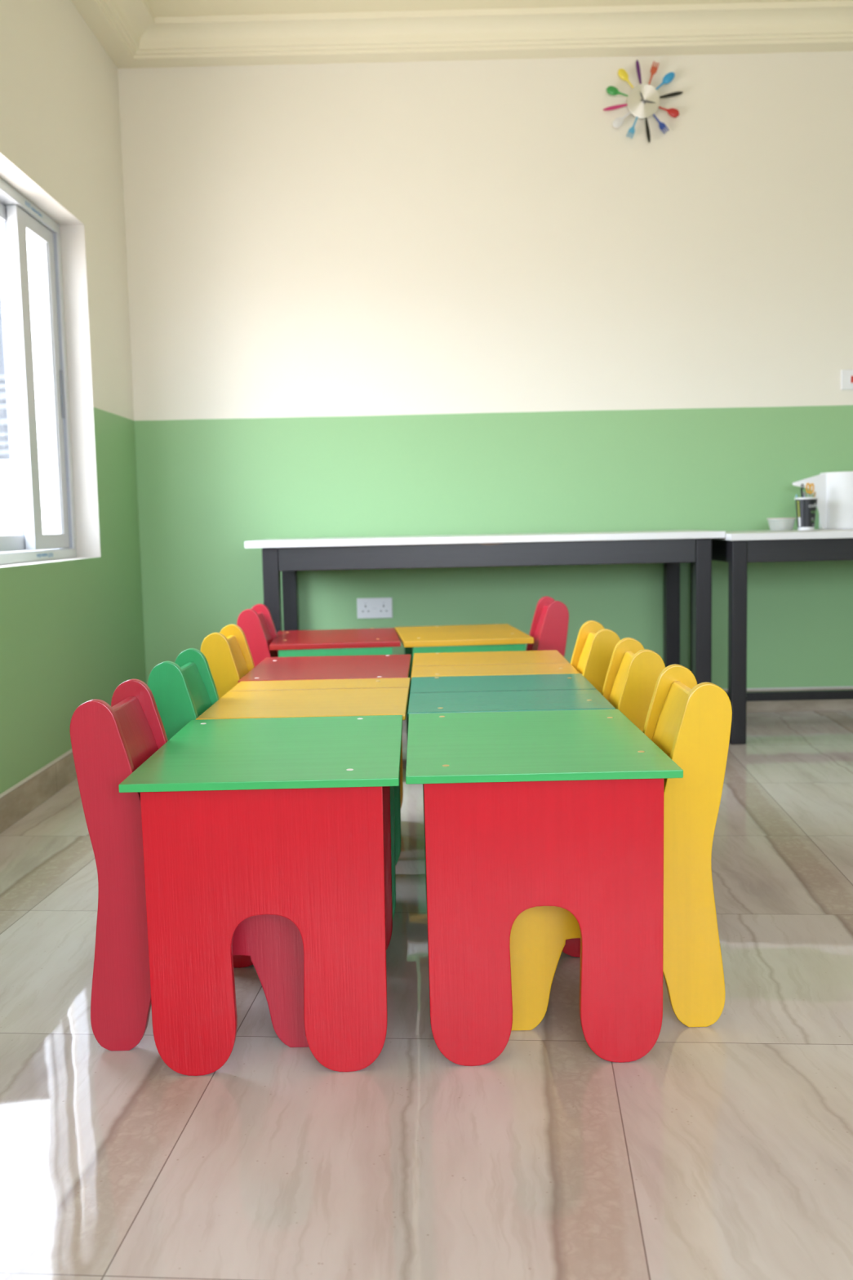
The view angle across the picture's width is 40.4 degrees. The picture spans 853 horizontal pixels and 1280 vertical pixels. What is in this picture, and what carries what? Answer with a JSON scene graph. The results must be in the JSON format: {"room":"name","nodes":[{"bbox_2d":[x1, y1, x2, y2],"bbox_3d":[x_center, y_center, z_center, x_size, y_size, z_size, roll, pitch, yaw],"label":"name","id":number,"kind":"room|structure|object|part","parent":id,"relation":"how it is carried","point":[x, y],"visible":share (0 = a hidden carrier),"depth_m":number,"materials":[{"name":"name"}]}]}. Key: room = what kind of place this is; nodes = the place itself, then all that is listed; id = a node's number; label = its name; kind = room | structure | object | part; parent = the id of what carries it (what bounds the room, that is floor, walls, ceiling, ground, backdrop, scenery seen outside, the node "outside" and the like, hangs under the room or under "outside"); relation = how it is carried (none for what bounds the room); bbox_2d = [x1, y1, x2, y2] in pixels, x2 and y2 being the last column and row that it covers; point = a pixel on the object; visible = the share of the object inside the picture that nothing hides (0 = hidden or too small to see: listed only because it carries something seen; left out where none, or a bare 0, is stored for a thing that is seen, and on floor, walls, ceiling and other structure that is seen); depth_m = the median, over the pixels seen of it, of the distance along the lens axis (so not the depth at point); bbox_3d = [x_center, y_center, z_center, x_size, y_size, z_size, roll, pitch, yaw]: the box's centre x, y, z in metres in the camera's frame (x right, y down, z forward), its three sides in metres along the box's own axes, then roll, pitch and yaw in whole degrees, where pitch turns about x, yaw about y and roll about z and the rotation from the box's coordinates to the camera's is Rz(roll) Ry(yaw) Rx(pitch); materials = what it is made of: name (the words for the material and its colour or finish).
{"room":"children's room","nodes":[
{"label":"children's room","id":0,"kind":"room"},
{"bbox_2d":[0,0,146,793],"bbox_3d":[-1.310,-0.652,1.247,0.200,2.745,7.005,-1,6,0],"label":"wall","id":1,"kind":"structure","parent":0,"point":[72,629],"depth_m":4.10,"materials":[{"name":"paint"}]},
{"bbox_2d":[0,177,76,564],"bbox_3d":[-1.332,-0.793,3.278,0.091,1.173,1.775,-1,6,0],"label":"window","id":2,"kind":"structure","parent":1,"relation":"in","point":[19,217],"depth_m":3.83,"materials":[{"name":"white plastic"}]},
{"bbox_3d":[-1.355,-0.778,3.139,0.034,1.101,1.424,-1,6,0],"label":"sash","id":3,"kind":"part","parent":2,"relation":"part of","materials":[{"name":"white plastic"}]},
{"bbox_2d":[25,200,42,217],"bbox_3d":[-1.297,-1.422,3.829,0.001,0.014,0.162,-1,6,0],"label":"print","id":4,"kind":"object","parent":2,"relation":"attached to","point":[31,211],"depth_m":3.82,"materials":[{"name":"blue"}]},
{"bbox_2d":[36,552,53,557],"bbox_3d":[-1.273,-0.282,3.866,0.001,0.014,0.162,-1,6,0],"label":"print","id":5,"kind":"object","parent":2,"relation":"attached to","point":[38,554],"depth_m":3.87,"materials":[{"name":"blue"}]},
{"bbox_2d":[0,748,76,833],"bbox_3d":[-1.175,0.651,1.474,0.012,0.101,6.793,-1,6,0],"label":"baseboard","id":6,"kind":"structure","parent":1,"relation":"attached to","point":[19,800],"depth_m":3.44,"materials":[{"name":"stone"}]},
{"bbox_2d":[71,0,155,68],"bbox_3d":[-1.138,-1.978,1.211,0.200,0.108,6.805,-1,6,0],"label":"trim","id":7,"kind":"structure","parent":1,"relation":"attached to","point":[119,26],"depth_m":4.27,"materials":[{"name":"beige paint"}]},
{"bbox_2d":[0,710,852,1279],"bbox_3d":[1.372,0.697,1.477,5.502,0.100,7.205,-1,6,0],"label":"floor","id":8,"kind":"structure","parent":0,"point":[723,1151],"depth_m":1.61,"materials":[{"name":"stone"}]},
{"bbox_2d":[147,648,219,740],"bbox_3d":[-0.346,0.306,2.414,0.389,0.561,0.250,-1,6,0],"label":"chair","id":9,"kind":"object","parent":8,"relation":"on","point":[182,690],"visible":0.24,"depth_m":2.27,"materials":[{"name":"green paint"}]},
{"bbox_3d":[-0.346,0.318,2.298,0.389,0.561,0.018,-1,6,0],"label":"panel","id":10,"kind":"part","parent":9,"relation":"part of","materials":[{"name":"green paint"}]},
{"bbox_3d":[-0.477,0.150,2.398,0.074,0.186,0.214,-1,6,0],"label":"backrest","id":11,"kind":"part","parent":9,"relation":"part of","materials":[{"name":"green paint"}]},
{"bbox_3d":[-0.346,0.294,2.529,0.389,0.561,0.018,-1,6,0],"label":"panel","id":12,"kind":"part","parent":9,"relation":"part of","materials":[{"name":"green paint"}]},
{"bbox_2d":[69,678,309,1050],"bbox_3d":[-0.349,0.356,1.927,0.389,0.561,0.250,-1,6,0],"label":"chair","id":13,"kind":"object","parent":8,"relation":"on","point":[108,743],"visible":0.49,"depth_m":1.81,"materials":[{"name":"paint"}]},
{"bbox_3d":[-0.480,0.200,1.912,0.074,0.186,0.214,-1,6,0],"label":"backrest","id":14,"kind":"part","parent":13,"relation":"part of","materials":[{"name":"paint"}]},
{"bbox_3d":[-0.349,0.344,2.043,0.389,0.561,0.018,-1,6,0],"label":"panel","id":15,"kind":"part","parent":13,"relation":"part of","materials":[{"name":"paint"}]},
{"bbox_2d":[200,624,254,698],"bbox_3d":[-0.357,0.246,3.002,0.389,0.561,0.250,-1,6,0],"label":"chair","id":16,"kind":"object","parent":8,"relation":"on","point":[227,652],"visible":0.17,"depth_m":2.86,"materials":[{"name":"yellow paint"}]},
{"bbox_3d":[-0.357,0.258,2.886,0.389,0.561,0.018,-1,6,0],"label":"panel","id":17,"kind":"part","parent":16,"relation":"part of","materials":[{"name":"yellow paint"}]},
{"bbox_3d":[-0.357,0.234,3.117,0.389,0.561,0.018,-1,6,0],"label":"panel","id":18,"kind":"part","parent":16,"relation":"part of","materials":[{"name":"yellow paint"}]},
{"bbox_3d":[-0.488,0.090,2.986,0.074,0.186,0.214,-1,6,0],"label":"backrest","id":19,"kind":"part","parent":16,"relation":"part of","materials":[{"name":"yellow paint"}]},
{"bbox_2d":[236,604,278,666],"bbox_3d":[-0.396,0.167,3.786,0.389,0.561,0.250,-1,6,0],"label":"chair","id":20,"kind":"object","parent":8,"relation":"on","point":[256,623],"visible":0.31,"depth_m":3.65,"materials":[{"name":"paint"}]},
{"bbox_3d":[-0.395,0.155,3.901,0.389,0.561,0.018,-1,6,0],"label":"panel","id":21,"kind":"part","parent":20,"relation":"part of","materials":[{"name":"paint"}]},
{"bbox_3d":[-0.527,0.011,3.770,0.074,0.186,0.214,-1,6,0],"label":"backrest","id":22,"kind":"part","parent":20,"relation":"part of","materials":[{"name":"paint"}]},
{"bbox_2d":[118,715,402,1075],"bbox_3d":[-0.242,0.402,1.986,0.408,0.453,0.556,-1,6,0],"label":"table","id":23,"kind":"object","parent":8,"relation":"on","point":[242,819],"visible":0.96,"depth_m":1.72,"materials":[{"name":"red paint"}]},
{"bbox_3d":[-0.242,0.391,2.154,0.356,0.439,0.018,-1,6,0],"label":"leg panel","id":24,"kind":"part","parent":23,"relation":"part of","materials":[{"name":"red paint"}]},
{"bbox_2d":[195,677,410,919],"bbox_3d":[-0.239,0.345,2.537,0.408,0.453,0.536,-1,6,0],"label":"table","id":25,"kind":"object","parent":8,"relation":"on","point":[360,696],"visible":0.26,"depth_m":2.46,"materials":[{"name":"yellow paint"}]},
{"bbox_3d":[-0.240,0.378,2.284,0.356,0.439,0.018,-1,6,0],"label":"leg panel","id":26,"kind":"part","parent":25,"relation":"part of","materials":[{"name":"green paint"}]},
{"bbox_3d":[-0.238,0.336,2.695,0.356,0.439,0.018,-1,6,0],"label":"leg panel","id":27,"kind":"part","parent":25,"relation":"part of","materials":[{"name":"green paint"}]},
{"bbox_2d":[237,654,410,807],"bbox_3d":[-0.244,0.293,3.046,0.408,0.453,0.482,-1,6,0],"label":"table","id":28,"kind":"object","parent":8,"relation":"on","point":[375,666],"visible":0.28,"depth_m":3.00,"materials":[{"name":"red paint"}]},
{"bbox_3d":[-0.243,0.287,3.177,0.356,0.439,0.018,-1,6,0],"label":"leg panel","id":29,"kind":"part","parent":28,"relation":"part of","materials":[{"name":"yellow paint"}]},
{"bbox_2d":[269,627,400,657],"bbox_3d":[-0.295,0.210,3.871,0.408,0.453,0.477,-2,6,-4],"label":"table","id":30,"kind":"object","parent":8,"relation":"on","point":[354,642],"visible":0.28,"depth_m":3.63,"materials":[{"name":"green paint"}]},
{"bbox_3d":[-0.280,0.242,3.648,0.356,0.435,0.018,-2,6,-4],"label":"leg panel","id":31,"kind":"part","parent":30,"relation":"part of","materials":[{"name":"green paint"}]},
{"bbox_2d":[394,623,533,736],"bbox_3d":[0.117,0.198,3.906,0.408,0.453,0.522,-2,6,-5],"label":"table","id":32,"kind":"object","parent":8,"relation":"on","point":[496,637],"visible":0.29,"depth_m":3.69,"materials":[{"name":"green paint"}]},
{"bbox_3d":[0.104,0.192,4.055,0.356,0.434,0.018,-2,6,-5],"label":"leg panel","id":33,"kind":"part","parent":32,"relation":"part of","materials":[{"name":"green paint"}]},
{"bbox_3d":[0.138,0.232,3.661,0.356,0.434,0.018,-2,6,-5],"label":"leg panel","id":34,"kind":"part","parent":32,"relation":"part of","materials":[{"name":"green paint"}]},
{"bbox_2d":[244,529,725,684],"bbox_3d":[0.218,-0.022,4.495,1.723,0.766,0.620,-1,6,0],"label":"work table","id":35,"kind":"object","parent":8,"relation":"on","point":[671,548],"visible":0.62,"depth_m":4.18,"materials":[{"name":"white laminate"}]},
{"bbox_3d":[-0.557,0.034,4.239,0.058,0.740,0.058,-1,6,0],"label":"leg","id":36,"kind":"part","parent":35,"relation":"part of","materials":[{"name":"black wood"}]},
{"bbox_3d":[-0.555,-0.021,4.770,0.058,0.740,0.058,-1,6,0],"label":"leg","id":37,"kind":"part","parent":35,"relation":"part of","materials":[{"name":"black wood"}]},
{"bbox_3d":[1.008,-0.054,4.762,0.058,0.740,0.058,-1,6,0],"label":"leg","id":38,"kind":"part","parent":35,"relation":"part of","materials":[{"name":"black wood"}]},
{"bbox_3d":[1.006,0.001,4.231,0.058,0.740,0.058,-1,6,0],"label":"leg","id":39,"kind":"part","parent":35,"relation":"part of","materials":[{"name":"black wood"}]},
{"bbox_2d":[411,649,579,677],"bbox_3d":[0.172,0.282,3.067,0.408,0.453,0.505,-1,6,0],"label":"table","id":40,"kind":"object","parent":8,"relation":"on","point":[518,662],"visible":0.3,"depth_m":3.01,"materials":[{"name":"yellow paint"}]},
{"bbox_2d":[407,673,616,902],"bbox_3d":[0.172,0.335,2.549,0.408,0.453,0.525,-1,6,0],"label":"table","id":41,"kind":"object","parent":8,"relation":"on","point":[570,691],"visible":0.28,"depth_m":2.47,"materials":[{"name":"green paint"}]},
{"bbox_3d":[0.172,0.367,2.302,0.356,0.439,0.018,-1,6,0],"label":"leg panel","id":42,"kind":"part","parent":41,"relation":"part of","materials":[{"name":"green paint"}]},
{"bbox_2d":[405,709,683,1066],"bbox_3d":[0.176,0.391,2.000,0.408,0.453,0.556,-1,6,0],"label":"table","id":43,"kind":"object","parent":8,"relation":"on","point":[564,809],"visible":0.96,"depth_m":1.73,"materials":[{"name":"red paint"}]},
{"bbox_3d":[0.178,0.424,1.743,0.356,0.439,0.018,-1,6,0],"label":"leg panel","id":44,"kind":"part","parent":43,"relation":"part of","materials":[{"name":"red paint"}]},
{"bbox_3d":[0.175,0.381,2.167,0.356,0.439,0.018,-1,6,0],"label":"leg panel","id":45,"kind":"part","parent":43,"relation":"part of","materials":[{"name":"red paint"}]},
{"bbox_2d":[525,595,568,657],"bbox_3d":[0.262,0.146,3.849,0.389,0.561,0.250,-1,6,-2],"label":"chair","id":46,"kind":"object","parent":8,"relation":"on","point":[549,625],"visible":0.29,"depth_m":3.71,"materials":[{"name":"paint"}]},
{"bbox_3d":[0.387,-0.016,3.837,0.074,0.186,0.214,-1,6,-2],"label":"backrest","id":47,"kind":"part","parent":46,"relation":"part of","materials":[{"name":"paint"}]},
{"bbox_3d":[0.258,0.134,3.965,0.389,0.561,0.018,-1,6,-2],"label":"panel","id":48,"kind":"part","parent":46,"relation":"part of","materials":[{"name":"paint"}]},
{"bbox_3d":[0.267,0.158,3.734,0.389,0.561,0.018,-1,6,-2],"label":"panel","id":49,"kind":"part","parent":46,"relation":"part of","materials":[{"name":"paint"}]},
{"bbox_2d":[570,620,620,693],"bbox_3d":[0.273,0.244,2.885,0.389,0.561,0.250,-1,6,0],"label":"chair","id":50,"kind":"object","parent":8,"relation":"on","point":[595,644],"visible":0.23,"depth_m":2.74,"materials":[{"name":"yellow paint"}]},
{"bbox_3d":[0.398,0.083,2.868,0.074,0.186,0.214,-1,6,0],"label":"backrest","id":51,"kind":"part","parent":50,"relation":"part of","materials":[{"name":"yellow paint"}]},
{"bbox_3d":[0.274,0.232,3.000,0.389,0.561,0.018,-1,6,0],"label":"panel","id":52,"kind":"part","parent":50,"relation":"part of","materials":[{"name":"yellow paint"}]},
{"bbox_3d":[0.273,0.256,2.770,0.389,0.561,0.018,-1,6,0],"label":"panel","id":53,"kind":"part","parent":50,"relation":"part of","materials":[{"name":"yellow paint"}]},
{"bbox_2d":[510,664,732,1031],"bbox_3d":[0.292,0.338,1.969,0.389,0.561,0.250,-1,6,0],"label":"chair","id":54,"kind":"object","parent":8,"relation":"on","point":[691,722],"visible":0.59,"depth_m":1.85,"materials":[{"name":"yellow paint"}]},
{"bbox_3d":[0.292,0.326,2.084,0.389,0.561,0.018,-1,6,0],"label":"panel","id":55,"kind":"part","parent":54,"relation":"part of","materials":[{"name":"yellow paint"}]},
{"bbox_3d":[0.416,0.176,1.952,0.074,0.186,0.214,-1,6,0],"label":"backrest","id":56,"kind":"part","parent":54,"relation":"part of","materials":[{"name":"yellow paint"}]},
{"bbox_2d":[601,637,665,732],"bbox_3d":[0.288,0.289,2.446,0.389,0.561,0.250,-1,6,1],"label":"chair","id":57,"kind":"object","parent":8,"relation":"on","point":[633,671],"visible":0.23,"depth_m":2.30,"materials":[{"name":"yellow paint"}]},
{"bbox_3d":[0.412,0.128,2.427,0.074,0.186,0.214,-1,6,1],"label":"backrest","id":58,"kind":"part","parent":57,"relation":"part of","materials":[{"name":"yellow paint"}]},
{"bbox_3d":[0.291,0.277,2.562,0.389,0.561,0.018,-1,6,1],"label":"panel","id":59,"kind":"part","parent":57,"relation":"part of","materials":[{"name":"yellow paint"}]},
{"bbox_3d":[0.285,0.301,2.331,0.389,0.561,0.018,-1,6,1],"label":"panel","id":60,"kind":"part","parent":57,"relation":"part of","materials":[{"name":"yellow paint"}]},
{"bbox_2d":[690,528,852,744],"bbox_3d":[2.026,-0.052,4.452,1.892,0.757,0.690,-1,6,0],"label":"work table","id":61,"kind":"object","parent":8,"relation":"on","point":[738,548],"visible":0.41,"depth_m":4.12,"materials":[{"name":"black metal"}]},
{"bbox_3d":[1.118,-0.052,4.763,0.056,0.732,0.056,-1,6,0],"label":"leg","id":62,"kind":"part","parent":61,"relation":"part of","materials":[{"name":"black wood"}]},
{"bbox_3d":[1.116,0.010,4.160,0.056,0.732,0.056,-1,6,0],"label":"leg","id":63,"kind":"part","parent":61,"relation":"part of","materials":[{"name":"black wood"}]},
{"bbox_2d":[766,517,796,530],"bbox_3d":[1.398,-0.456,4.563,0.112,0.049,0.112,-1,6,0],"label":"plastic bowl","id":64,"kind":"object","parent":61,"relation":"on","point":[778,517],"visible":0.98,"depth_m":4.53,"materials":[{"name":"grey plastic"}]},
{"bbox_2d":[778,520,787,528],"bbox_3d":[1.401,-0.450,4.548,0.032,0.032,0.032,-1,6,0],"label":"ball","id":65,"kind":"object","parent":64,"relation":"in","point":[783,525],"visible":1,"depth_m":4.54,"materials":[{"name":"white"}]},
{"bbox_2d":[794,497,818,529],"bbox_3d":[1.487,-0.494,4.539,0.089,0.126,0.089,-1,6,0],"label":"paper cup","id":66,"kind":"object","parent":61,"relation":"on","point":[806,507],"visible":0.99,"depth_m":4.51,"materials":[{"name":"black"}]},
{"bbox_2d":[800,484,804,497],"bbox_3d":[1.475,-0.526,4.534,0.026,0.169,0.008,-1,6,0],"label":"marker","id":67,"kind":"object","parent":66,"relation":"in","point":[802,488],"visible":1,"depth_m":4.52,"materials":[{"name":"grey plastic"}]},
{"bbox_2d":[805,482,814,497],"bbox_3d":[1.499,-0.530,4.531,0.033,0.170,0.007,-1,6,0],"label":"scissors","id":68,"kind":"object","parent":66,"relation":"in","point":[807,483],"visible":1,"depth_m":4.52,"materials":[{"name":"orange plastic"}]},
{"bbox_2d":[792,471,852,528],"bbox_3d":[1.617,-0.558,4.652,0.319,0.225,0.194,-1,6,0],"label":"paper roll","id":69,"kind":"object","parent":61,"relation":"on","point":[833,490],"visible":0.92,"depth_m":4.58,"materials":[{"name":"white paper"}]},
{"bbox_2d":[117,51,852,688],"bbox_3d":[1.352,-1.075,4.816,5.502,2.745,0.200,-1,6,0],"label":"wall","id":70,"kind":"structure","parent":0,"point":[449,297],"depth_m":4.70,"materials":[{"name":"paint"}]},
{"bbox_2d":[356,597,392,618],"bbox_3d":[-0.215,-0.133,4.811,0.147,0.085,0.013,-1,6,0],"label":"double socket","id":71,"kind":"object","parent":70,"relation":"attached to","point":[368,607],"visible":1,"depth_m":4.81,"materials":[{"name":"white plastic"}]},
{"bbox_2d":[118,0,852,68],"bbox_3d":[1.323,-2.365,4.484,5.102,0.108,0.200,-1,6,0],"label":"trim","id":72,"kind":"structure","parent":70,"relation":"attached to","point":[818,26],"depth_m":4.47,"materials":[{"name":"beige paint"}]},
{"bbox_2d":[405,685,852,719],"bbox_3d":[1.380,0.251,4.846,5.102,0.101,0.012,-1,6,0],"label":"baseboard","id":73,"kind":"structure","parent":70,"relation":"attached to","point":[816,704],"depth_m":4.84,"materials":[{"name":"stone"}]},
{"bbox_2d":[603,59,683,142],"bbox_3d":[0.856,-2.130,4.591,0.318,0.318,0.037,-1,6,0],"label":"wall clock","id":74,"kind":"object","parent":70,"relation":"attached to","point":[643,100],"visible":1,"depth_m":4.58,"materials":[{"name":"brushed metal"},{"name":"multicolored plastic"}]},
{"bbox_2d":[840,369,852,390],"bbox_3d":[1.759,-1.059,4.709,0.147,0.080,0.014,-1,6,0],"label":"wall switch","id":75,"kind":"object","parent":70,"relation":"attached to","point":[846,375],"visible":1,"depth_m":4.71,"materials":[{"name":"white plastic"}]},
{"bbox_2d":[146,0,850,17],"bbox_3d":[1.310,-2.143,1.187,5.502,0.120,7.205,-1,6,0],"label":"ceiling","id":76,"kind":"structure","parent":0,"point":[159,8],"depth_m":4.34,"materials":[{"name":"beige paint"}]},
{"label":"outside","id":77,"kind":"structure","parent":0,"visible":0},
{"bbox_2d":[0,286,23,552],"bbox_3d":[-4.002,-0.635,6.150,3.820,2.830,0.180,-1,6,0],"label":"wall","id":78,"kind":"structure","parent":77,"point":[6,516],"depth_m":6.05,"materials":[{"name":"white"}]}
]}

